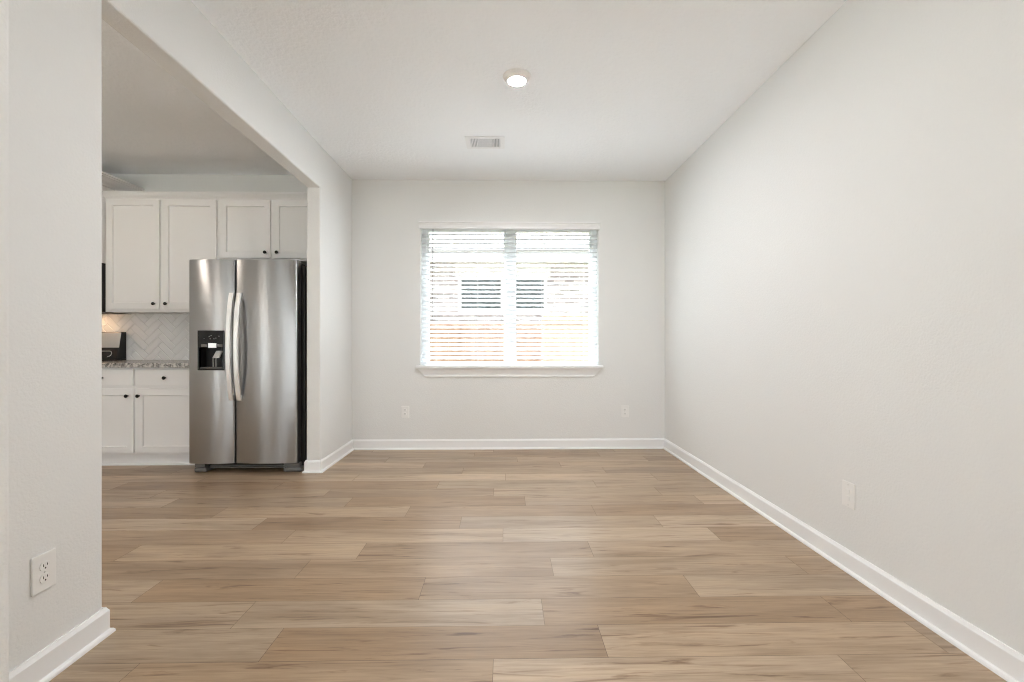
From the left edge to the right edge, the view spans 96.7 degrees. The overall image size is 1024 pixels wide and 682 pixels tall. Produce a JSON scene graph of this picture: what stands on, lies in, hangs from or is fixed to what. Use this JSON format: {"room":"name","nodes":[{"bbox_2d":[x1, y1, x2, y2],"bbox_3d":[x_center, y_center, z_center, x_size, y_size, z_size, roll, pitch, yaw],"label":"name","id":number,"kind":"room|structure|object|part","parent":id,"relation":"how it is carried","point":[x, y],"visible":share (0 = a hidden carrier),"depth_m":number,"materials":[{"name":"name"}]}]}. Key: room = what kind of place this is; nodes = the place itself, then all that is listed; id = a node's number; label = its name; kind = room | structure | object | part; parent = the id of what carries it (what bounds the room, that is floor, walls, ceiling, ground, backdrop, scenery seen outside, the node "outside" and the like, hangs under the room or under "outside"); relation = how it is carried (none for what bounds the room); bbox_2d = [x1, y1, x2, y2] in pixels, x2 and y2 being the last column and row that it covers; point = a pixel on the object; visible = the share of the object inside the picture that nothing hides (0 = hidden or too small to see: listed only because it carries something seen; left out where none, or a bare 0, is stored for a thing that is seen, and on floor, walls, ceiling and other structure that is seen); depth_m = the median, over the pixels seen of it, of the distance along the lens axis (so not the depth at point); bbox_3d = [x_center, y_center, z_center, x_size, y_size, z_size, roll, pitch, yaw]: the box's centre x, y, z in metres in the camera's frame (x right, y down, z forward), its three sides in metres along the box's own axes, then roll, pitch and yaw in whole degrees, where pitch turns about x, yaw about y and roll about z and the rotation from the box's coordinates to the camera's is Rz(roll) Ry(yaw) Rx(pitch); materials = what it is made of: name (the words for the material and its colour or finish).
{"room":"empty dining room","nodes":[
{"label":"empty dining room","id":0,"kind":"room"},
{"bbox_2d":[0,0,8,681],"bbox_3d":[-1.347,-0.270,0.852,0.648,2.740,0.150,0,0,-1],"label":"wall","id":1,"kind":"structure","parent":0,"point":[4,4],"depth_m":0.92,"materials":[{"name":"white paint"}]},
{"bbox_2d":[9,0,351,671],"bbox_3d":[-1.625,-0.292,2.767,0.127,2.785,3.692,0,0,-2],"label":"wall","id":2,"kind":"structure","parent":0,"point":[55,46],"depth_m":1.59,"materials":[{"name":"white paint"}]},
{"bbox_2d":[31,548,55,596],"bbox_3d":[-1.517,0.748,1.475,0.009,0.122,0.080,0,0,-2],"label":"wall outlet","id":3,"kind":"object","parent":2,"relation":"attached to","point":[43,566],"visible":1,"depth_m":1.47,"materials":[{"name":"white plastic"}]},
{"bbox_2d":[39,560,49,570],"bbox_3d":[-1.514,0.729,1.475,0.003,0.027,0.034,0,0,-2],"label":"receptacle","id":4,"kind":"object","parent":3,"relation":"attached to","point":[44,565],"depth_m":1.47,"materials":[{"name":"white plastic"}]},
{"bbox_2d":[39,572,49,582],"bbox_3d":[-1.514,0.767,1.475,0.003,0.027,0.034,0,0,-2],"label":"receptacle","id":5,"kind":"object","parent":3,"relation":"attached to","point":[44,577],"depth_m":1.47,"materials":[{"name":"white plastic"}]},
{"bbox_2d":[9,607,115,681],"bbox_3d":[-1.573,1.050,1.325,0.167,0.101,0.808,0,0,-2],"label":"baseboard","id":6,"kind":"structure","parent":2,"relation":"attached to","point":[49,662],"depth_m":1.54,"materials":[{"name":"white paint"}]},
{"bbox_2d":[302,440,353,472],"bbox_3d":[-1.672,1.050,4.199,0.167,0.101,0.824,0,0,-1],"label":"baseboard","id":7,"kind":"structure","parent":2,"relation":"attached to","point":[310,466],"depth_m":3.94,"materials":[{"name":"white paint"}]},
{"bbox_2d":[102,174,664,439],"bbox_3d":[-1.557,-0.150,4.694,6.531,3.400,0.179,0,0,-1],"label":"wall","id":8,"kind":"structure","parent":0,"point":[386,213],"depth_m":4.64,"materials":[{"name":"white paint"}]},
{"bbox_2d":[102,171,144,263],"bbox_3d":[-4.131,-1.127,4.278,0.889,0.797,0.578,0,0,-1],"label":"upper cabinet","id":9,"kind":"object","parent":8,"relation":"attached to","point":[109,182],"visible":0.02,"depth_m":4.26,"materials":[{"name":"white paint"}]},
{"bbox_2d":[102,263,126,313],"bbox_3d":[-4.187,-0.495,4.345,0.759,0.462,0.422,0,0,-1],"label":"microwave","id":10,"kind":"object","parent":9,"relation":"attached to","point":[103,264],"visible":0.02,"depth_m":4.25,"materials":[{"name":"black plastic"}]},
{"bbox_3d":[-4.131,-1.486,4.278,0.889,0.080,0.578,0,0,-1],"label":"crown","id":11,"kind":"part","parent":9,"relation":"part of","materials":[{"name":"white paint"}]},
{"bbox_2d":[106,199,219,313],"bbox_3d":[-3.274,-0.801,4.397,1.058,1.058,0.368,0,0,-1],"label":"upper cabinet","id":12,"kind":"object","parent":8,"relation":"attached to","point":[151,243],"visible":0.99,"depth_m":4.25,"materials":[{"name":"white paint"}]},
{"bbox_3d":[-3.535,-0.809,4.249,0.487,1.022,0.020,0,0,-1],"label":"door","id":13,"kind":"part","parent":12,"relation":"part of","materials":[{"name":"white paint"}]},
{"bbox_3d":[-3.016,-0.809,4.258,0.498,1.022,0.020,0,0,-1],"label":"door","id":14,"kind":"part","parent":12,"relation":"part of","materials":[{"name":"white paint"}]},
{"bbox_2d":[102,191,306,199],"bbox_3d":[-2.767,-1.360,4.250,2.072,0.060,0.046,0,0,-1],"label":"crown molding","id":15,"kind":"structure","parent":12,"relation":"attached to","point":[107,194],"depth_m":4.25,"materials":[{"name":"white paint"}]},
{"bbox_2d":[220,199,306,265],"bbox_3d":[-2.278,-1.041,4.415,0.932,0.578,0.368,0,0,-1],"label":"upper cabinet","id":16,"kind":"object","parent":8,"relation":"attached to","point":[249,229],"visible":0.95,"depth_m":4.27,"materials":[{"name":"white paint"}]},
{"bbox_3d":[-2.498,-1.048,4.267,0.463,0.543,0.020,0,0,-1],"label":"door","id":17,"kind":"part","parent":16,"relation":"part of","materials":[{"name":"white paint"}]},
{"bbox_3d":[-2.028,-1.048,4.275,0.422,0.543,0.020,0,0,-1],"label":"door","id":18,"kind":"part","parent":16,"relation":"part of","materials":[{"name":"white paint"}]},
{"bbox_2d":[401,406,408,417],"bbox_3d":[-1.085,0.721,4.617,0.080,0.122,0.009,0,0,-1],"label":"wall outlet","id":19,"kind":"object","parent":8,"relation":"attached to","point":[404,409],"visible":1,"depth_m":4.62,"materials":[{"name":"white plastic"}]},
{"bbox_2d":[415,229,602,376],"bbox_3d":[-0.024,-0.416,4.691,1.900,1.567,0.198,0,0,-1],"label":"window","id":20,"kind":"structure","parent":8,"relation":"in","point":[426,370],"depth_m":4.71,"materials":[{"name":"white plastic"}]},
{"bbox_3d":[-0.470,-0.460,4.750,0.835,1.420,0.041,0,0,-1],"label":"sash","id":21,"kind":"part","parent":20,"relation":"part of","materials":[{"name":"white plastic"}]},
{"bbox_2d":[418,221,599,364],"bbox_3d":[-0.025,-0.481,4.651,1.836,1.450,0.112,0,0,-1],"label":"window blind","id":22,"kind":"object","parent":20,"relation":"attached to","point":[489,225],"visible":1,"depth_m":4.67,"materials":[{"name":"white paint"}]},
{"bbox_3d":[-0.024,0.228,4.678,1.804,0.032,0.052,0,0,-1],"label":"rail","id":23,"kind":"part","parent":22,"relation":"part of","materials":[{"name":"white plastic"}]},
{"bbox_3d":[-0.023,0.263,4.659,1.900,0.030,0.133,0,0,-1],"label":"sill","id":24,"kind":"part","parent":20,"relation":"part of","materials":[{"name":"white paint"}]},
{"bbox_3d":[0.425,-0.460,4.766,0.825,1.420,0.041,0,0,-1],"label":"sash","id":25,"kind":"part","parent":20,"relation":"part of","materials":[{"name":"white plastic"}]},
{"bbox_2d":[353,438,664,449],"bbox_3d":[-0.026,1.050,4.627,3.192,0.101,0.026,0,0,-1],"label":"baseboard","id":26,"kind":"structure","parent":8,"relation":"attached to","point":[633,443],"depth_m":4.62,"materials":[{"name":"white paint"}]},
{"bbox_2d":[621,406,628,417],"bbox_3d":[1.155,0.722,4.656,0.080,0.122,0.009,0,0,-1],"label":"wall outlet","id":27,"kind":"object","parent":8,"relation":"attached to","point":[624,409],"visible":1,"depth_m":4.65,"materials":[{"name":"white plastic"}]},
{"bbox_2d":[102,0,846,180],"bbox_3d":[-1.469,-1.745,-0.306,6.451,0.210,10.040,0,0,-1],"label":"ceiling","id":28,"kind":"structure","parent":0,"point":[616,90],"depth_m":2.91,"materials":[{"name":"white paint"}]},
{"bbox_2d":[465,136,504,148],"bbox_3d":[-0.221,-1.635,3.757,0.320,0.009,0.224,0,0,-1],"label":"ceiling vent","id":29,"kind":"object","parent":28,"relation":"in","point":[477,142],"visible":1,"depth_m":3.75,"materials":[{"name":"white metal"}]},
{"bbox_2d":[503,68,530,86],"bbox_3d":[0.030,-1.623,2.821,0.172,0.034,0.172,0,0,-1],"label":"recessed light","id":30,"kind":"object","parent":28,"relation":"in","point":[515,77],"visible":1,"depth_m":2.79,"materials":[{"name":"white plastic"}]},
{"bbox_2d":[49,449,1006,681],"bbox_3d":[-1.469,1.250,-0.306,6.451,0.300,10.040,0,0,-1],"label":"floor","id":31,"kind":"structure","parent":0,"point":[504,565],"depth_m":2.07,"materials":[{"name":"brown wood"}]},
{"bbox_2d":[102,332,125,360],"bbox_3d":[-4.238,0.495,4.214,0.772,1.170,0.676,0,0,-1],"label":"range","id":32,"kind":"object","parent":31,"relation":"on","point":[113,343],"visible":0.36,"depth_m":4.47,"materials":[{"name":"black metal"}]},
{"bbox_3d":[-4.228,-0.009,4.470,0.742,0.148,0.033,0,0,-1],"label":"steel panel","id":33,"kind":"part","parent":32,"relation":"part of","materials":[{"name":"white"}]},
{"bbox_2d":[102,359,125,360],"bbox_3d":[-4.240,0.187,4.239,0.769,0.016,0.625,0,0,-1],"label":"cooktop","id":34,"kind":"object","parent":32,"relation":"in","point":[102,359],"depth_m":4.40,"materials":[{"name":"black plastic"}]},
{"bbox_2d":[102,368,194,465],"bbox_3d":[-3.278,0.666,4.257,1.143,0.868,0.648,0,0,-1],"label":"base cabinet","id":35,"kind":"object","parent":31,"relation":"on","point":[145,411],"visible":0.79,"depth_m":3.97,"materials":[{"name":"white paint"}]},
{"bbox_3d":[-3.561,0.320,3.969,0.521,0.145,0.020,0,0,-1],"label":"drawer","id":36,"kind":"part","parent":35,"relation":"part of","materials":[{"name":"white paint"}]},
{"bbox_3d":[-3.561,0.696,3.969,0.521,0.560,0.020,0,0,-1],"label":"door","id":37,"kind":"part","parent":35,"relation":"part of","materials":[{"name":"white paint"}]},
{"bbox_2d":[102,360,188,367],"bbox_3d":[-3.284,0.211,4.252,1.138,0.040,0.638,0,0,-1],"label":"countertop","id":38,"kind":"structure","parent":35,"relation":"on","point":[121,363],"depth_m":3.94,"materials":[{"name":"stone"}]},
{"bbox_3d":[-3.015,0.320,3.978,0.522,0.145,0.020,0,0,-1],"label":"drawer","id":39,"kind":"part","parent":35,"relation":"part of","materials":[{"name":"white paint"}]},
{"bbox_3d":[-3.015,0.696,3.978,0.522,0.560,0.020,0,0,-1],"label":"door","id":40,"kind":"part","parent":35,"relation":"part of","materials":[{"name":"white paint"}]},
{"bbox_2d":[189,259,306,471],"bbox_3d":[-2.226,0.211,4.131,0.916,1.773,0.870,0,0,-1],"label":"refrigerator","id":41,"kind":"object","parent":31,"relation":"on","point":[248,318],"visible":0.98,"depth_m":3.76,"materials":[{"name":"silver metal"}]},
{"bbox_3d":[-2.491,0.170,3.800,0.375,1.690,0.095,0,0,-1],"label":"door","id":42,"kind":"part","parent":41,"relation":"part of","materials":[{"name":"silver metal"}]},
{"bbox_3d":[-2.316,0.046,3.740,0.037,0.888,0.086,0,0,-1],"label":"handle","id":43,"kind":"part","parent":41,"relation":"part of","materials":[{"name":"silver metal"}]},
{"bbox_3d":[-2.252,0.046,3.739,0.037,0.888,0.086,0,0,-1],"label":"handle","id":44,"kind":"part","parent":41,"relation":"part of","materials":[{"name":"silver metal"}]},
{"bbox_3d":[-2.040,0.170,3.808,0.503,1.690,0.095,0,0,-1],"label":"door","id":45,"kind":"part","parent":41,"relation":"part of","materials":[{"name":"silver metal"}]},
{"bbox_2d":[665,0,1023,654],"bbox_3d":[1.727,-0.150,-0.320,0.140,3.400,9.980,0,0,-1],"label":"wall","id":46,"kind":"structure","parent":0,"point":[844,252],"depth_m":2.02,"materials":[{"name":"white paint"}]},
{"bbox_2d":[663,439,1023,681],"bbox_3d":[1.643,1.050,-0.251,0.026,0.101,9.840,0,0,-1],"label":"baseboard","id":47,"kind":"structure","parent":46,"relation":"attached to","point":[1001,659],"depth_m":1.94,"materials":[{"name":"white paint"}]},
{"bbox_2d":[842,480,855,509],"bbox_3d":[1.609,0.735,2.175,0.008,0.122,0.080,0,0,-1],"label":"wall plate","id":48,"kind":"object","parent":46,"relation":"attached to","point":[848,489],"visible":1,"depth_m":2.17,"materials":[{"name":"white plastic"}]},
{"label":"outside","id":49,"kind":"structure","parent":0,"visible":0},
{"label":"ground","id":50,"kind":"structure","parent":49,"visible":0},
{"bbox_2d":[430,324,541,361],"bbox_3d":[-1.817,0.647,7.519,4.630,1.845,0.190,0,0,-1],"label":"fence","id":51,"kind":"object","parent":50,"relation":"on","point":[433,360],"visible":0.1,"depth_m":7.49,"materials":[{"name":"brown wood"}]},
{"bbox_3d":[-1.816,-0.215,7.477,4.630,0.120,0.105,0,0,-1],"label":"cap rail","id":52,"kind":"part","parent":51,"relation":"part of","materials":[{"name":"white wood"}]},
{"bbox_2d":[430,233,588,360],"bbox_3d":[-0.200,-1.728,11.475,18.800,6.495,5.104,0,0,-1],"label":"house","id":53,"kind":"structure","parent":50,"relation":"on","point":[434,236],"depth_m":9.48,"materials":[{"name":"brick"}]},
{"bbox_3d":[-0.647,-0.960,9.545,0.840,0.680,0.010,0,0,-1],"label":"pane","id":54,"kind":"part","parent":53,"relation":"part of","materials":[{"name":"grey"}]},
{"bbox_3d":[0.288,-0.960,9.562,0.770,0.680,0.010,0,0,-1],"label":"pane","id":55,"kind":"part","parent":53,"relation":"part of","materials":[{"name":"grey"}]},
{"bbox_2d":[542,315,588,360],"bbox_3d":[1.964,0.600,6.685,3.040,1.940,0.190,0,0,-1],"label":"fence","id":56,"kind":"object","parent":50,"relation":"on","point":[578,329],"visible":0.08,"depth_m":6.61,"materials":[{"name":"beige wood"}]},
{"bbox_3d":[1.964,-0.310,6.643,3.040,0.120,0.105,0,0,-1],"label":"cap rail","id":57,"kind":"part","parent":56,"relation":"part of","materials":[{"name":"beige wood"}]}
]}

